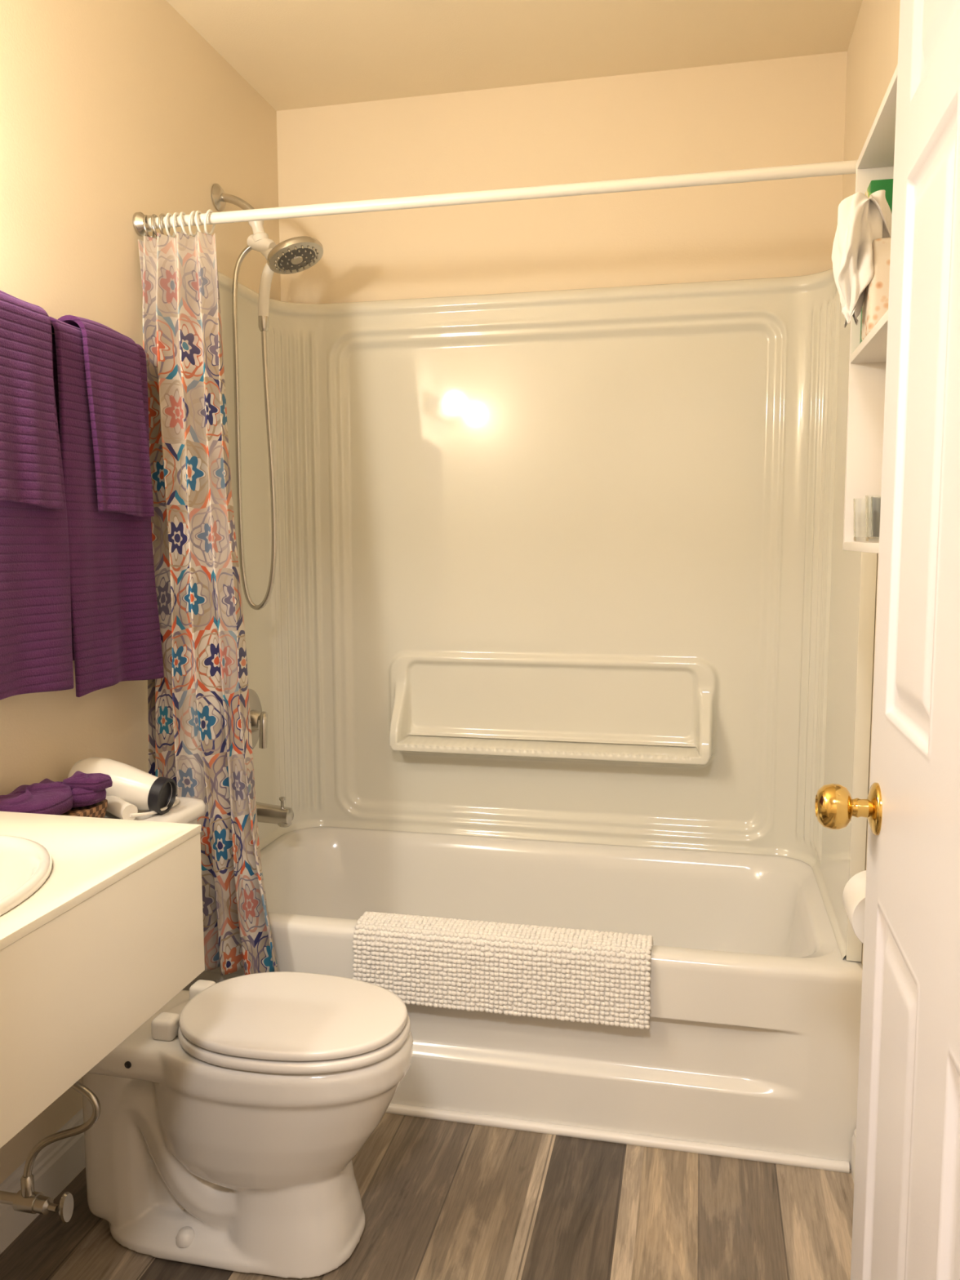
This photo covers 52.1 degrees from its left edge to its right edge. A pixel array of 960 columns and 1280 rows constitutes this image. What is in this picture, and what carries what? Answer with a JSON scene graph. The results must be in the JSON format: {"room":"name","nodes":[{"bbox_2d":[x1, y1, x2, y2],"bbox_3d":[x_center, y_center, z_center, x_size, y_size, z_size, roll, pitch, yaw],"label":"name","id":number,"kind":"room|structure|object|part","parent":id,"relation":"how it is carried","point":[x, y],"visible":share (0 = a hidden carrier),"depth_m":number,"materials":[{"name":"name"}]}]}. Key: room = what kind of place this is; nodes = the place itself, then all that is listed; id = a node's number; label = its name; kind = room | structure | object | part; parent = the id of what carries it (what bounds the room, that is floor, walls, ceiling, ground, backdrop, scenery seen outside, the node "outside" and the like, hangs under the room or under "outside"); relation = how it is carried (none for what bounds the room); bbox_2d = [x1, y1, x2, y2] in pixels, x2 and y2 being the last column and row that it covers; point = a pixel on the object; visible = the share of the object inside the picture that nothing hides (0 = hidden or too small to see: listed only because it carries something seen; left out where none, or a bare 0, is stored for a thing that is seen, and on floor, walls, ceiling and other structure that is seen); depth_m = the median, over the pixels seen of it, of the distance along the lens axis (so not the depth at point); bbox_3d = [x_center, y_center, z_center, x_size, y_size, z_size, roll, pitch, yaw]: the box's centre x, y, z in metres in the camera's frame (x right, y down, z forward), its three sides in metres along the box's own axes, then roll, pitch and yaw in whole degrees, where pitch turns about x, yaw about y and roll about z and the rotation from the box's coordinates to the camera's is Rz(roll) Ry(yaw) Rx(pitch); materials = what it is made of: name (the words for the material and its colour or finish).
{"room":"bathroom","nodes":[
{"label":"bathroom","id":0,"kind":"room"},
{"bbox_2d":[0,0,280,1183],"bbox_3d":[-0.856,-0.166,1.864,0.100,2.450,2.358,1,6,13],"label":"wall","id":1,"kind":"structure","parent":0,"point":[111,111],"depth_m":1.98,"materials":[{"name":"paint"}]},
{"bbox_2d":[0,1108,85,1253],"bbox_3d":[-0.880,1.039,1.598,0.016,0.110,1.385,1,6,13],"label":"baseboard","id":2,"kind":"structure","parent":1,"relation":"attached to","point":[57,1164],"depth_m":1.86,"materials":[{"name":"white paint"}]},
{"bbox_2d":[0,1081,101,1222],"bbox_3d":[-0.757,0.838,1.664,0.224,0.278,0.076,1,6,8],"label":"water supply valve","id":3,"kind":"object","parent":1,"relation":"attached to","point":[27,1200],"visible":0.88,"depth_m":1.65,"materials":[{"name":"silver metal"}]},
{"bbox_3d":[-0.728,0.948,1.646,0.050,0.026,0.026,2,6,19],"label":"valve stem","id":4,"kind":"part","parent":3,"relation":"part of","materials":[{"name":"silver metal"}]},
{"bbox_3d":[-0.695,0.952,1.649,0.008,0.052,0.031,1,6,13],"label":"valve handle","id":5,"kind":"part","parent":3,"relation":"part of","materials":[{"name":"silver metal"}]},
{"bbox_2d":[51,325,150,366],"bbox_3d":[-0.805,-0.541,1.660,0.070,0.044,0.824,1,6,13],"label":"towel bar","id":6,"kind":"object","parent":1,"relation":"attached to","point":[148,359],"visible":0.17,"depth_m":2.03,"materials":[{"name":"silver metal"}]},
{"bbox_2d":[0,289,63,509],"bbox_3d":[-0.788,-0.398,1.617,0.089,0.358,0.195,1,6,13],"label":"hand towel","id":7,"kind":"object","parent":6,"relation":"hanging from","point":[30,473],"visible":1,"depth_m":1.62,"materials":[{"name":"purple fabric"}]},
{"bbox_2d":[0,377,73,700],"bbox_3d":[-0.802,-0.223,1.562,0.069,0.668,0.400,1,6,13],"label":"bath towel","id":8,"kind":"object","parent":6,"relation":"hanging from","point":[36,651],"visible":0.54,"depth_m":1.68,"materials":[{"name":"purple fabric"}]},
{"bbox_2d":[57,315,154,516],"bbox_3d":[-0.724,-0.423,1.899,0.089,0.366,0.187,1,6,13],"label":"hand towel","id":9,"kind":"object","parent":6,"relation":"hanging from","point":[111,357],"visible":0.8,"depth_m":1.87,"materials":[{"name":"purple fabric"}]},
{"bbox_2d":[48,316,164,697],"bbox_3d":[-0.727,-0.247,1.898,0.067,0.687,0.295,1,6,13],"label":"bath towel","id":10,"kind":"object","parent":6,"relation":"hanging from","point":[116,634],"visible":0.61,"depth_m":1.84,"materials":[{"name":"purple fabric"}]},
{"bbox_3d":[-0.720,-0.581,2.038,0.070,0.044,0.044,1,6,13],"label":"post","id":11,"kind":"part","parent":6,"relation":"part of","materials":[{"name":"silver metal"}]},
{"bbox_2d":[0,811,204,1148],"bbox_3d":[-0.730,0.375,1.178,0.461,0.337,0.760,1,6,13],"label":"bathroom vanity","id":12,"kind":"object","parent":1,"relation":"attached to","point":[101,919],"visible":1,"depth_m":1.26,"materials":[{"name":"laminate"}]},
{"bbox_2d":[0,811,201,950],"bbox_3d":[-0.730,0.320,1.172,0.461,0.012,0.760,1,6,13],"label":"countertop","id":13,"kind":"structure","parent":12,"relation":"on","point":[89,855],"depth_m":1.36,"materials":[{"name":"laminate"}]},
{"bbox_2d":[0,835,52,915],"bbox_3d":[-0.734,0.378,1.163,0.370,0.154,0.510,1,6,13],"label":"sink basin","id":14,"kind":"object","parent":13,"relation":"in","point":[25,864],"depth_m":1.33,"materials":[{"name":"white ceramic"}]},
{"bbox_2d":[211,183,323,609],"bbox_3d":[-0.520,-0.603,2.460,0.275,1.060,0.141,1,6,13],"label":"shower head","id":15,"kind":"object","parent":1,"relation":"attached to","point":[298,254],"depth_m":2.45},
{"bbox_2d":[133,160,857,238],"bbox_3d":[0.009,-0.873,1.946,1.522,0.060,0.051,1,6,13],"label":"shower curtain rod","id":16,"kind":"object","parent":1,"relation":"attached to","point":[143,224],"depth_m":1.94,"materials":[{"name":"white metal"}]},
{"bbox_2d":[137,231,278,975],"bbox_3d":[-0.577,-0.060,2.099,0.322,1.580,0.114,1,6,13],"label":"shower curtain","id":17,"kind":"object","parent":16,"relation":"hanging from","point":[200,738],"visible":0.8,"depth_m":2.10,"materials":[{"name":"fabric"}]},
{"bbox_2d":[0,1112,853,1279],"bbox_3d":[0.200,1.228,0.763,2.694,0.100,4.318,1,6,13],"label":"floor","id":18,"kind":"structure","parent":0,"point":[442,1199],"depth_m":1.81,"materials":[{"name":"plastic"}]},
{"bbox_2d":[81,796,413,1279],"bbox_3d":[-0.467,0.703,1.777,0.716,0.733,0.434,1,6,13],"label":"toilet","id":19,"kind":"object","parent":18,"relation":"on","point":[229,1129],"visible":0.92,"depth_m":1.68,"materials":[{"name":"white ceramic"}]},
{"bbox_2d":[59,799,107,817],"bbox_3d":[-0.756,0.320,1.697,0.142,0.046,0.208,1,6,13],"label":"wicker basket","id":20,"kind":"object","parent":19,"relation":"on","point":[98,810],"visible":0.25,"depth_m":1.73,"materials":[{"name":"brown wicker"}]},
{"bbox_2d":[0,770,112,815],"bbox_3d":[-0.751,0.269,1.694,0.140,0.052,0.209,2,6,19],"label":"washcloths","id":21,"kind":"object","parent":20,"relation":"on","point":[48,797],"visible":0.98,"depth_m":1.69,"materials":[{"name":"purple fabric"}]},
{"bbox_2d":[67,756,179,819],"bbox_3d":[-0.680,0.275,1.874,0.201,0.101,0.183,1,6,13],"label":"hair dryer","id":22,"kind":"object","parent":19,"relation":"on","point":[132,789],"visible":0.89,"depth_m":1.83,"materials":[{"name":"beige plastic"}]},
{"bbox_3d":[-0.681,0.303,1.828,0.122,0.048,0.035,5,8,43],"label":"handle","id":23,"kind":"part","parent":22,"relation":"part of","materials":[{"name":"beige plastic"}]},
{"bbox_3d":[-0.610,0.315,1.872,0.046,0.015,0.172,0,6,5],"label":"cord","id":24,"kind":"part","parent":22,"relation":"part of","materials":[{"name":"beige plastic"}]},
{"bbox_3d":[-0.702,0.351,1.793,0.237,0.036,0.434,1,6,13],"label":"tank lid","id":25,"kind":"part","parent":19,"relation":"part of","materials":[{"name":"white ceramic"}]},
{"bbox_3d":[-0.706,0.526,1.811,0.215,0.315,0.415,1,6,13],"label":"tank","id":26,"kind":"part","parent":19,"relation":"part of","materials":[{"name":"white ceramic"}]},
{"bbox_3d":[-0.326,0.655,1.729,0.401,0.021,0.292,1,6,13],"label":"lid","id":27,"kind":"part","parent":19,"relation":"part of","materials":[{"name":"white plastic"}]},
{"bbox_3d":[-0.324,0.677,1.731,0.408,0.017,0.300,1,6,13],"label":"seat","id":28,"kind":"part","parent":19,"relation":"part of","materials":[{"name":"white plastic"}]},
{"bbox_2d":[182,826,862,1168],"bbox_3d":[0.092,0.797,2.468,1.523,0.404,0.766,1,6,13],"label":"bathtub","id":29,"kind":"object","parent":18,"relation":"on","point":[752,1039],"visible":0.65,"depth_m":2.12,"materials":[{"name":"white plastic"}]},
{"bbox_2d":[352,911,653,1029],"bbox_3d":[0.047,0.696,2.110,0.638,0.167,0.127,1,6,13],"label":"bath mat","id":30,"kind":"object","parent":29,"relation":"on","point":[563,974],"visible":0.98,"depth_m":2.06,"materials":[{"name":"white fabric"}]},
{"bbox_2d":[150,235,877,961],"bbox_3d":[0.092,-0.153,2.385,1.522,1.501,0.690,1,6,13],"label":"shower surround","id":31,"kind":"object","parent":29,"relation":"on","point":[569,566],"visible":0.95,"depth_m":2.68,"materials":[{"name":"white plastic"}]},
{"bbox_2d":[248,688,267,749],"bbox_3d":[-0.581,0.215,2.595,0.076,0.170,0.170,1,6,13],"label":"shower valve","id":32,"kind":"object","parent":31,"relation":"attached to","point":[259,719],"depth_m":2.58,"materials":[{"name":"silver metal"}]},
{"bbox_2d":[256,796,293,827],"bbox_3d":[-0.558,0.454,2.615,0.124,0.079,0.060,1,6,13],"label":"tub spout","id":33,"kind":"object","parent":31,"relation":"attached to","point":[282,815],"visible":0.84,"depth_m":2.60,"materials":[{"name":"silver metal"}]},
{"bbox_3d":[-0.524,0.431,2.605,0.016,0.032,0.016,1,6,13],"label":"diverter pull","id":34,"kind":"part","parent":33,"relation":"part of","materials":[{"name":"silver metal"}]},
{"bbox_2d":[385,1102,849,1173],"bbox_3d":[0.007,1.032,2.111,1.484,0.022,0.022,1,6,13],"label":"trim","id":35,"kind":"structure","parent":29,"relation":"attached to","point":[788,1159],"depth_m":2.04,"materials":[{"name":"white paint"}]},
{"bbox_2d":[165,0,862,111],"bbox_3d":[0.192,-1.308,0.498,2.694,0.100,4.318,1,6,13],"label":"ceiling","id":36,"kind":"structure","parent":0,"point":[295,54],"depth_m":2.37,"materials":[{"name":"paint"}]},
{"bbox_2d":[276,51,847,303],"bbox_3d":[0.184,-0.264,2.783,1.524,2.450,0.100,1,6,13],"label":"wall","id":37,"kind":"structure","parent":0,"point":[788,111],"depth_m":2.62,"materials":[{"name":"paint"}]},
{"bbox_2d":[842,0,900,966],"bbox_3d":[0.740,-0.139,1.559,0.100,2.450,2.258,1,6,13],"label":"wall","id":38,"kind":"structure","parent":0,"point":[872,63],"depth_m":2.11,"materials":[{"name":"paint"}]},
{"bbox_2d":[850,1128,856,1182],"bbox_3d":[0.594,1.067,1.279,0.016,0.110,1.365,1,6,13],"label":"baseboard","id":39,"kind":"structure","parent":38,"relation":"attached to","point":[854,1137],"depth_m":1.93,"materials":[{"name":"white paint"}]},
{"bbox_2d":[842,870,866,943],"bbox_3d":[0.612,0.411,1.496,0.101,0.094,0.128,1,6,13],"label":"toilet paper roll","id":40,"kind":"object","parent":38,"relation":"attached to","point":[854,891],"visible":0.1,"depth_m":1.48,"materials":[{"name":"white paper"}]},
{"bbox_2d":[842,64,897,553],"bbox_3d":[0.618,-0.445,1.435,0.093,0.630,0.403,1,6,13],"label":"wall shelf","id":41,"kind":"object","parent":38,"relation":"attached to","point":[868,358],"visible":0.32,"depth_m":1.62,"materials":[{"name":"paint"}]},
{"bbox_2d":[853,497,865,541],"bbox_3d":[0.627,-0.195,1.590,0.046,0.068,0.046,1,6,13],"label":"drinking glass","id":42,"kind":"object","parent":41,"relation":"on","point":[859,504],"visible":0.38,"depth_m":1.58,"materials":[{"name":"white"}]},
{"bbox_3d":[0.619,-0.139,1.467,0.093,0.014,0.375,1,6,13],"label":"shelf","id":43,"kind":"part","parent":41,"relation":"part of","materials":[{"name":"paint"}]},
{"bbox_2d":[831,190,892,341],"bbox_3d":[0.603,-0.564,1.487,0.129,0.211,0.111,1,6,13],"label":"cloth","id":44,"kind":"object","parent":41,"relation":"on","point":[861,251],"visible":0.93,"depth_m":1.46,"materials":[{"name":"white fabric"}]},
{"bbox_3d":[0.618,-0.445,1.435,0.093,0.014,0.375,1,6,13],"label":"shelf","id":45,"kind":"part","parent":41,"relation":"part of","materials":[{"name":"paint"}]},
{"bbox_2d":[865,494,880,541],"bbox_3d":[0.601,-0.182,1.474,0.046,0.068,0.046,1,6,13],"label":"drinking glass","id":46,"kind":"object","parent":41,"relation":"on","point":[873,503],"visible":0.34,"depth_m":1.46,"materials":[{"name":"white"}]},
{"bbox_2d":[859,178,893,343],"bbox_3d":[0.652,-0.595,1.571,0.070,0.255,0.055,1,6,13],"label":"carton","id":47,"kind":"object","parent":41,"relation":"on","point":[886,185],"visible":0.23,"depth_m":1.54,"materials":[{"name":"green cardboard"}]},
{"bbox_3d":[0.163,-0.025,0.486,2.494,2.450,0.100,1,6,13],"label":"wall","id":48,"kind":"structure","parent":0,"visible":0},
{"bbox_2d":[850,0,959,1279],"bbox_3d":[0.445,0.136,0.903,0.036,2.018,0.780,1,6,13],"label":"door slab","id":49,"kind":"structure","parent":48,"relation":"in","point":[906,1222],"depth_m":1.03,"materials":[{"name":"paint"}]},
{"bbox_2d":[815,782,882,835],"bbox_3d":[0.509,0.213,1.235,0.165,0.066,0.066,1,6,13],"label":"door knob","id":50,"kind":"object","parent":49,"relation":"attached to","point":[835,806],"depth_m":1.23,"materials":[{"name":"gold metal"}]},
{"bbox_3d":[0.450,0.212,1.248,0.043,0.058,0.058,1,6,13],"label":"knob","id":51,"kind":"part","parent":50,"relation":"part of","materials":[{"name":"gold metal"}]}
]}

